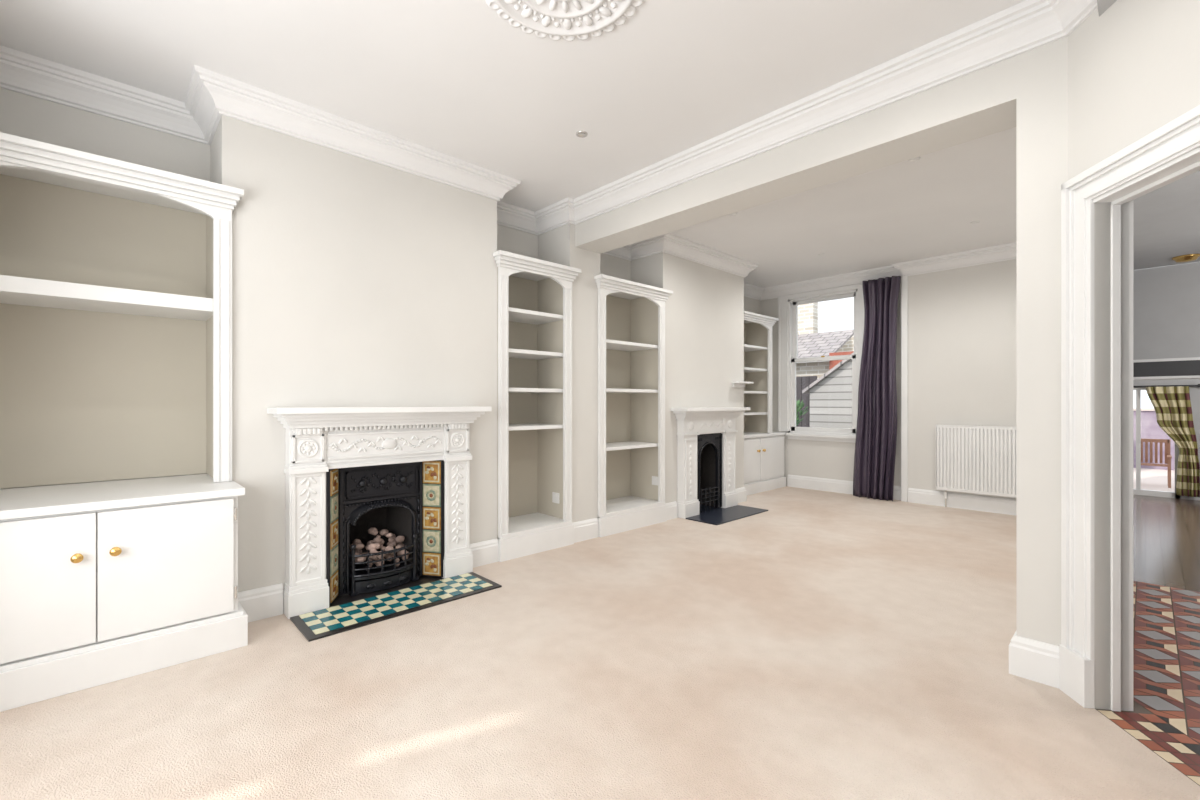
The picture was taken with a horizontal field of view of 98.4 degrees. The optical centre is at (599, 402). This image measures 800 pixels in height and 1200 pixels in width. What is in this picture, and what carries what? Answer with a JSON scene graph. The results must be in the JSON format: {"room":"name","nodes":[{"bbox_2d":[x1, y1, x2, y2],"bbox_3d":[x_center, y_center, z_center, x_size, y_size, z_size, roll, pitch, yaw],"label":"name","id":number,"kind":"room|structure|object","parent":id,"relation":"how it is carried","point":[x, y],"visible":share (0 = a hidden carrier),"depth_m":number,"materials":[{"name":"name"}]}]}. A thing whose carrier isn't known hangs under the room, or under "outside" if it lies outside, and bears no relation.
{"room":"living room","nodes":[
{"label":"living room","id":0,"kind":"room"},
{"bbox_2d":[0,88,759,591],"bbox_3d":[-0.222,-0.245,4.986,7.670,2.890,0.750,0,0,-43],"label":"wall","id":1,"kind":"structure","parent":0,"point":[357,282],"depth_m":3.28,"materials":[{"name":"paint"}]},
{"bbox_2d":[0,0,1097,234],"bbox_3d":[-0.316,-1.615,2.045,3.490,0.150,4.294,0,0,-43],"label":"trim","id":2,"kind":"structure","parent":1,"relation":"attached to","point":[1027,25],"depth_m":2.85,"materials":[{"name":"paint"}]},
{"bbox_2d":[731,381,752,386],"bbox_3d":[1.709,-0.223,6.212,0.300,0.065,0.118,0,0,-43],"label":"wall shelf","id":3,"kind":"object","parent":1,"relation":"attached to","point":[734,383],"visible":1,"depth_m":6.20,"materials":[{"name":"white wood"}]},
{"bbox_2d":[604,233,1015,300],"bbox_3d":[2.279,-1.615,5.100,3.880,0.150,3.720,0,0,-43],"label":"trim","id":4,"kind":"structure","parent":1,"relation":"attached to","point":[668,243],"depth_m":5.93,"materials":[{"name":"paint"}]},
{"bbox_2d":[0,0,1024,287],"bbox_3d":[0.895,-1.740,3.310,8.850,0.100,4.720,0,0,-43],"label":"ceiling","id":5,"kind":"structure","parent":0,"point":[454,78],"depth_m":2.70,"materials":[{"name":"paint"}]},
{"bbox_2d":[487,0,643,41],"bbox_3d":[-0.150,-1.666,2.051,0.712,0.052,0.712,0,0,-43],"label":"ceiling rose","id":6,"kind":"object","parent":5,"relation":"attached to","point":[567,19],"depth_m":2.23,"materials":[{"name":"white paint"}]},
{"bbox_2d":[576,131,587,137],"bbox_3d":[-0.114,-1.686,3.250,0.071,0.008,0.071,0,0,-43],"label":"recessed light","id":7,"kind":"object","parent":5,"relation":"in","point":[581,134],"visible":1,"depth_m":3.25,"materials":[{"name":"silver metal"}]},
{"bbox_2d":[575,56,1015,253],"bbox_3d":[0.925,-1.520,3.490,0.300,0.340,3.000,0,0,-43],"label":"ceiling beam","id":8,"kind":"structure","parent":5,"relation":"attached to","point":[981,103],"depth_m":2.94,"materials":[{"name":"white paint"}]},
{"bbox_2d":[909,157,920,161],"bbox_3d":[2.180,-1.686,3.589,0.071,0.008,0.071,0,0,-43],"label":"recessed light","id":9,"kind":"object","parent":5,"relation":"in","point":[916,159],"visible":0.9,"depth_m":3.59,"materials":[{"name":"white"}]},
{"bbox_2d":[0,486,1199,799],"bbox_3d":[1.075,1.450,3.012,8.700,0.500,5.300,0,0,-43],"label":"floor","id":10,"kind":"structure","parent":0,"point":[816,644],"depth_m":2.12,"materials":[{"name":"carpet"}]},
{"bbox_2d":[0,474,247,711],"bbox_3d":[-2.390,0.810,2.476,1.060,0.780,0.798,0,0,-43],"label":"base cabinet","id":11,"kind":"object","parent":10,"relation":"on","point":[101,583],"visible":1,"depth_m":2.26,"materials":[{"name":"white wood"}]},
{"bbox_2d":[0,132,243,488],"bbox_3d":[-2.485,-0.358,2.569,1.114,1.553,0.548,0,0,-43],"label":"built-in bookcase","id":12,"kind":"object","parent":11,"relation":"on","point":[116,275],"visible":1,"depth_m":2.73,"materials":[{"name":"paint"}]},
{"bbox_2d":[267,406,491,618],"bbox_3d":[-1.314,0.613,3.267,1.298,1.173,0.241,0,0,-43],"label":"fireplace surround","id":13,"kind":"object","parent":10,"relation":"on","point":[318,440],"visible":1,"depth_m":3.09,"materials":[{"name":"white stone"}]},
{"bbox_2d":[350,527,408,566],"bbox_3d":[-1.448,0.952,3.417,0.368,0.233,0.269,0,0,-43],"label":"coals","id":14,"kind":"object","parent":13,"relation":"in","point":[376,543],"visible":0.73,"depth_m":3.41},
{"bbox_2d":[326,460,443,595],"bbox_3d":[-1.484,0.793,3.446,0.740,0.803,0.443,0,0,-43],"label":"fireplace insert","id":15,"kind":"object","parent":13,"relation":"in","point":[388,496],"depth_m":3.37,"materials":[{"name":"black metal"}]},
{"bbox_2d":[329,460,441,604],"bbox_3d":[-1.378,0.789,3.335,0.720,0.794,0.132,0,0,-43],"label":"tiles","id":16,"kind":"structure","parent":13,"relation":"in","point":[431,470],"depth_m":3.53,"materials":[{"name":"multicoloured tile"}]},
{"bbox_2d":[290,572,501,641],"bbox_3d":[-1.242,1.194,3.191,1.130,0.012,0.555,0,0,-43],"label":"hearth","id":17,"kind":"object","parent":10,"relation":"on","point":[346,612],"visible":0.99,"depth_m":3.08,"materials":[{"name":"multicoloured tile"}]},
{"bbox_2d":[493,250,580,561],"bbox_3d":[-0.638,0.033,4.316,0.804,2.335,0.548,0,0,-43],"label":"built-in bookcase","id":18,"kind":"object","parent":10,"relation":"on","point":[534,296],"visible":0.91,"depth_m":4.48,"materials":[{"name":"paint"}]},
{"bbox_2d":[594,274,672,536],"bbox_3d":[0.191,0.033,5.099,0.999,2.335,0.548,0,0,-43],"label":"built-in bookcase","id":19,"kind":"object","parent":10,"relation":"on","point":[631,315],"visible":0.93,"depth_m":5.37,"materials":[{"name":"paint"}]},
{"bbox_2d":[671,407,749,518],"bbox_3d":[1.242,0.625,5.702,1.200,1.150,0.218,0,0,-43],"label":"fireplace surround","id":20,"kind":"object","parent":10,"relation":"on","point":[691,422],"visible":0.98,"depth_m":5.52,"materials":[{"name":"white stone"}]},
{"bbox_2d":[697,433,721,512],"bbox_3d":[1.074,0.765,5.879,0.490,0.846,0.432,0,0,-43],"label":"fireplace insert","id":21,"kind":"object","parent":20,"relation":"in","point":[709,446],"depth_m":5.88,"materials":[{"name":"black metal"}]},
{"bbox_2d":[686,505,767,524],"bbox_3d":[1.224,1.194,5.720,1.000,0.012,0.830,0,0,-43],"label":"hearth","id":22,"kind":"object","parent":10,"relation":"on","point":[719,516],"visible":0.76,"depth_m":5.52,"materials":[{"name":"black stone"}]},
{"bbox_2d":[744,432,785,494],"bbox_3d":[2.023,0.810,7.103,1.410,0.780,0.449,0,0,-43],"label":"base cabinet","id":23,"kind":"object","parent":10,"relation":"on","point":[763,452],"visible":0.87,"depth_m":7.03,"materials":[{"name":"white wood"}]},
{"bbox_2d":[744,311,778,432],"bbox_3d":[1.900,-0.376,6.963,1.114,1.588,0.488,0,0,-43],"label":"built-in bookcase","id":24,"kind":"object","parent":23,"relation":"on","point":[757,327],"visible":0.52,"depth_m":7.30,"materials":[{"name":"paint"}]},
{"bbox_2d":[1098,710,1199,784],"bbox_3d":[1.978,1.199,1.625,0.731,0.001,0.628,0,0,-43],"label":"tiles","id":25,"kind":"structure","parent":10,"relation":"on","point":[1182,738],"depth_m":1.85,"materials":[{"name":"tile"}]},
{"bbox_2d":[1133,581,1199,742],"bbox_3d":[2.770,1.199,1.816,3.515,0.001,1.428,0,0,-43],"label":"tiles","id":26,"kind":"structure","parent":10,"relation":"on","point":[1193,713],"depth_m":2.48,"materials":[{"name":"tile"}]},
{"bbox_2d":[760,259,1015,498],"bbox_3d":[3.751,-0.245,6.506,0.310,2.890,4.000,0,0,-43],"label":"wall","id":27,"kind":"structure","parent":0,"point":[962,321],"depth_m":6.00,"materials":[{"name":"paint"}]},
{"bbox_2d":[778,284,863,442],"bbox_3d":[3.089,-0.515,7.147,0.250,2.070,1.260,0,0,-43],"label":"window","id":28,"kind":"structure","parent":27,"relation":"in","point":[788,358],"depth_m":7.33,"materials":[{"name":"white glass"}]},
{"bbox_2d":[901,275,907,501],"bbox_3d":[3.731,-0.175,6.329,0.080,2.750,0.070,0,0,-43],"label":"trim","id":29,"kind":"structure","parent":27,"relation":"attached to","point":[904,279],"depth_m":6.30,"materials":[{"name":"white paint"}]},
{"bbox_2d":[936,424,1015,506],"bbox_3d":[4.233,0.724,5.696,0.098,0.948,0.912,0,0,-43],"label":"radiator","id":30,"kind":"object","parent":27,"relation":"attached to","point":[975,459],"visible":0.7,"depth_m":5.72,"materials":[{"name":"white metal"}]},
{"bbox_2d":[1016,36,1067,645],"bbox_3d":[2.047,-0.245,2.304,0.300,2.890,0.265,0,0,-43],"label":"wall","id":31,"kind":"structure","parent":0,"point":[1042,71],"depth_m":2.25,"materials":[{"name":"paint"}]},
{"bbox_2d":[238,475,1058,688],"bbox_3d":[1.457,1.115,3.990,6.600,0.170,3.335,0,0,-43],"label":"baseboard","id":32,"kind":"structure","parent":31,"relation":"attached to","point":[1034,660],"depth_m":3.85,"materials":[{"name":"white wood"}]},
{"bbox_2d":[1068,0,1199,710],"bbox_3d":[1.939,-0.245,1.621,0.120,2.890,1.100,0,0,9],"label":"wall","id":33,"kind":"structure","parent":0,"point":[1134,67],"depth_m":1.96,"materials":[{"name":"paint"}]},
{"bbox_2d":[1059,105,1199,711],"bbox_3d":[1.927,0.142,1.623,0.173,2.115,1.084,0,0,9],"label":"door frame","id":34,"kind":"structure","parent":33,"relation":"in","point":[1170,153],"depth_m":2.03,"materials":[{"name":"white wood"}]},
{"bbox_2d":[1097,0,1199,269],"bbox_3d":[5.387,-1.390,3.924,14.360,0.380,3.500,0,0,-43],"label":"ceiling","id":35,"kind":"structure","parent":0,"point":[1166,219],"depth_m":4.30,"materials":[{"name":"white paint"}]},
{"bbox_2d":[1172,254,1199,262],"bbox_3d":[5.998,-1.473,5.301,0.200,0.055,0.200,0,0,-43],"label":"ceiling lamp","id":36,"kind":"object","parent":35,"relation":"attached to","point":[1189,257],"depth_m":5.25,"materials":[{"name":"gold metal"}]},
{"bbox_2d":[1133,495,1199,591],"bbox_3d":[7.459,1.730,5.953,8.980,0.060,3.600,0,0,-43],"label":"floor","id":37,"kind":"structure","parent":0,"point":[1166,531],"depth_m":6.36,"materials":[{"name":"brown wood"}]},
{"bbox_2d":[1133,379,1199,500],"bbox_3d":[10.631,0.100,8.952,0.150,3.200,3.600,0,0,-43],"label":"wall","id":38,"kind":"structure","parent":0,"point":[1194,392],"depth_m":9.09,"materials":[{"name":"paint"}]},
{"bbox_2d":[1133,387,1180,498],"bbox_3d":[9.977,0.690,9.607,0.100,2.020,1.050,0,0,-43],"label":"door","id":39,"kind":"structure","parent":38,"relation":"in","point":[1138,491],"depth_m":9.56,"materials":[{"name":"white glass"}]},
{"bbox_2d":[1133,384,1199,387],"bbox_3d":[9.928,-0.300,9.488,0.131,0.070,1.455,0,0,-43],"label":"pole","id":40,"kind":"object","parent":38,"relation":"attached to","point":[1198,385],"visible":0.7,"depth_m":9.25,"materials":[{"name":"paint"}]},
{"bbox_2d":[1146,386,1199,497],"bbox_3d":[10.098,0.665,9.144,0.116,1.911,0.642,0,0,-43],"label":"plaid curtain","id":41,"kind":"object","parent":40,"relation":"hanging from","point":[1172,405],"visible":1,"depth_m":9.05,"materials":[{"name":"fabric"}]},
{"bbox_2d":[1133,262,1199,379],"bbox_3d":[6.999,-0.882,4.933,0.230,1.235,2.750,0,0,-43],"label":"wall","id":42,"kind":"structure","parent":0,"point":[1166,299],"depth_m":5.67,"materials":[{"name":"paint"}]},
{"label":"outside","id":43,"kind":"structure","parent":0,"visible":0},
{"bbox_2d":[1133,468,1173,491],"bbox_3d":[17.142,1.730,10.981,12.000,0.060,9.600,0,0,-43],"label":"patio","id":44,"kind":"structure","parent":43,"point":[1151,479],"depth_m":11.51,"materials":[{"name":"white"}]},
{"bbox_2d":[1133,408,1173,469],"bbox_3d":[15.478,0.920,12.159,0.300,1.560,5.600,0,0,-43],"label":"wall","id":45,"kind":"structure","parent":44,"relation":"on","point":[1150,429],"depth_m":13.36,"materials":[{"name":"white paint"}]},
{"bbox_2d":[1141,438,1171,487],"bbox_3d":[11.389,1.225,10.660,0.480,0.950,0.500,0,0,-43],"label":"patio chair","id":46,"kind":"object","parent":44,"relation":"on","point":[1168,456],"visible":0.7,"depth_m":10.72,"materials":[{"name":"brown wood"}]},
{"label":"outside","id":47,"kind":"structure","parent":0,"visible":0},
{"bbox_3d":[6.482,1.530,17.422,18.640,0.060,14.390,0,0,-43],"label":"ground","id":48,"kind":"structure","parent":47,"visible":0},
{"bbox_2d":[796,400,807,425],"bbox_3d":[3.493,0.717,9.254,0.410,1.566,0.360,0,0,2],"label":"potted plant","id":49,"kind":"object","parent":48,"relation":"on","point":[798,405],"visible":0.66,"depth_m":9.18,"materials":[{"name":"green plant"}]},
{"bbox_2d":[796,376,816,426],"bbox_3d":[3.304,0.475,11.664,0.030,2.050,3.190,0,0,-43],"label":"fence","id":50,"kind":"object","parent":48,"relation":"on","point":[802,382],"visible":0.11,"depth_m":10.68,"materials":[{"name":"grey wood"}]},
{"bbox_2d":[796,302,853,378],"bbox_3d":[5.487,-2.050,14.479,3.530,7.100,11.300,0,0,-43],"label":"neighbouring house","id":51,"kind":"structure","parent":48,"relation":"on","point":[811,343],"depth_m":13.30,"materials":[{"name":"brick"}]},
{"bbox_2d":[802,352,853,428],"bbox_3d":[5.797,0.105,9.734,2.400,2.790,2.980,0,0,-43],"label":"garden shed","id":52,"kind":"object","parent":48,"relation":"on","point":[831,393],"visible":0.16,"depth_m":9.66,"materials":[{"name":"wood"}]},
{"bbox_3d":[3.531,-1.525,6.519,0.107,0.030,0.460,0,0,-43],"label":"rail","id":53,"kind":"object","parent":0,"visible":0},
{"bbox_2d":[853,276,900,500],"bbox_3d":[3.432,-0.173,6.463,0.105,2.734,0.559,0,0,-43],"label":"window curtain","id":54,"kind":"object","parent":53,"relation":"hanging from","point":[876,430],"visible":1,"depth_m":6.42,"materials":[{"name":"purple fabric"}]}
]}

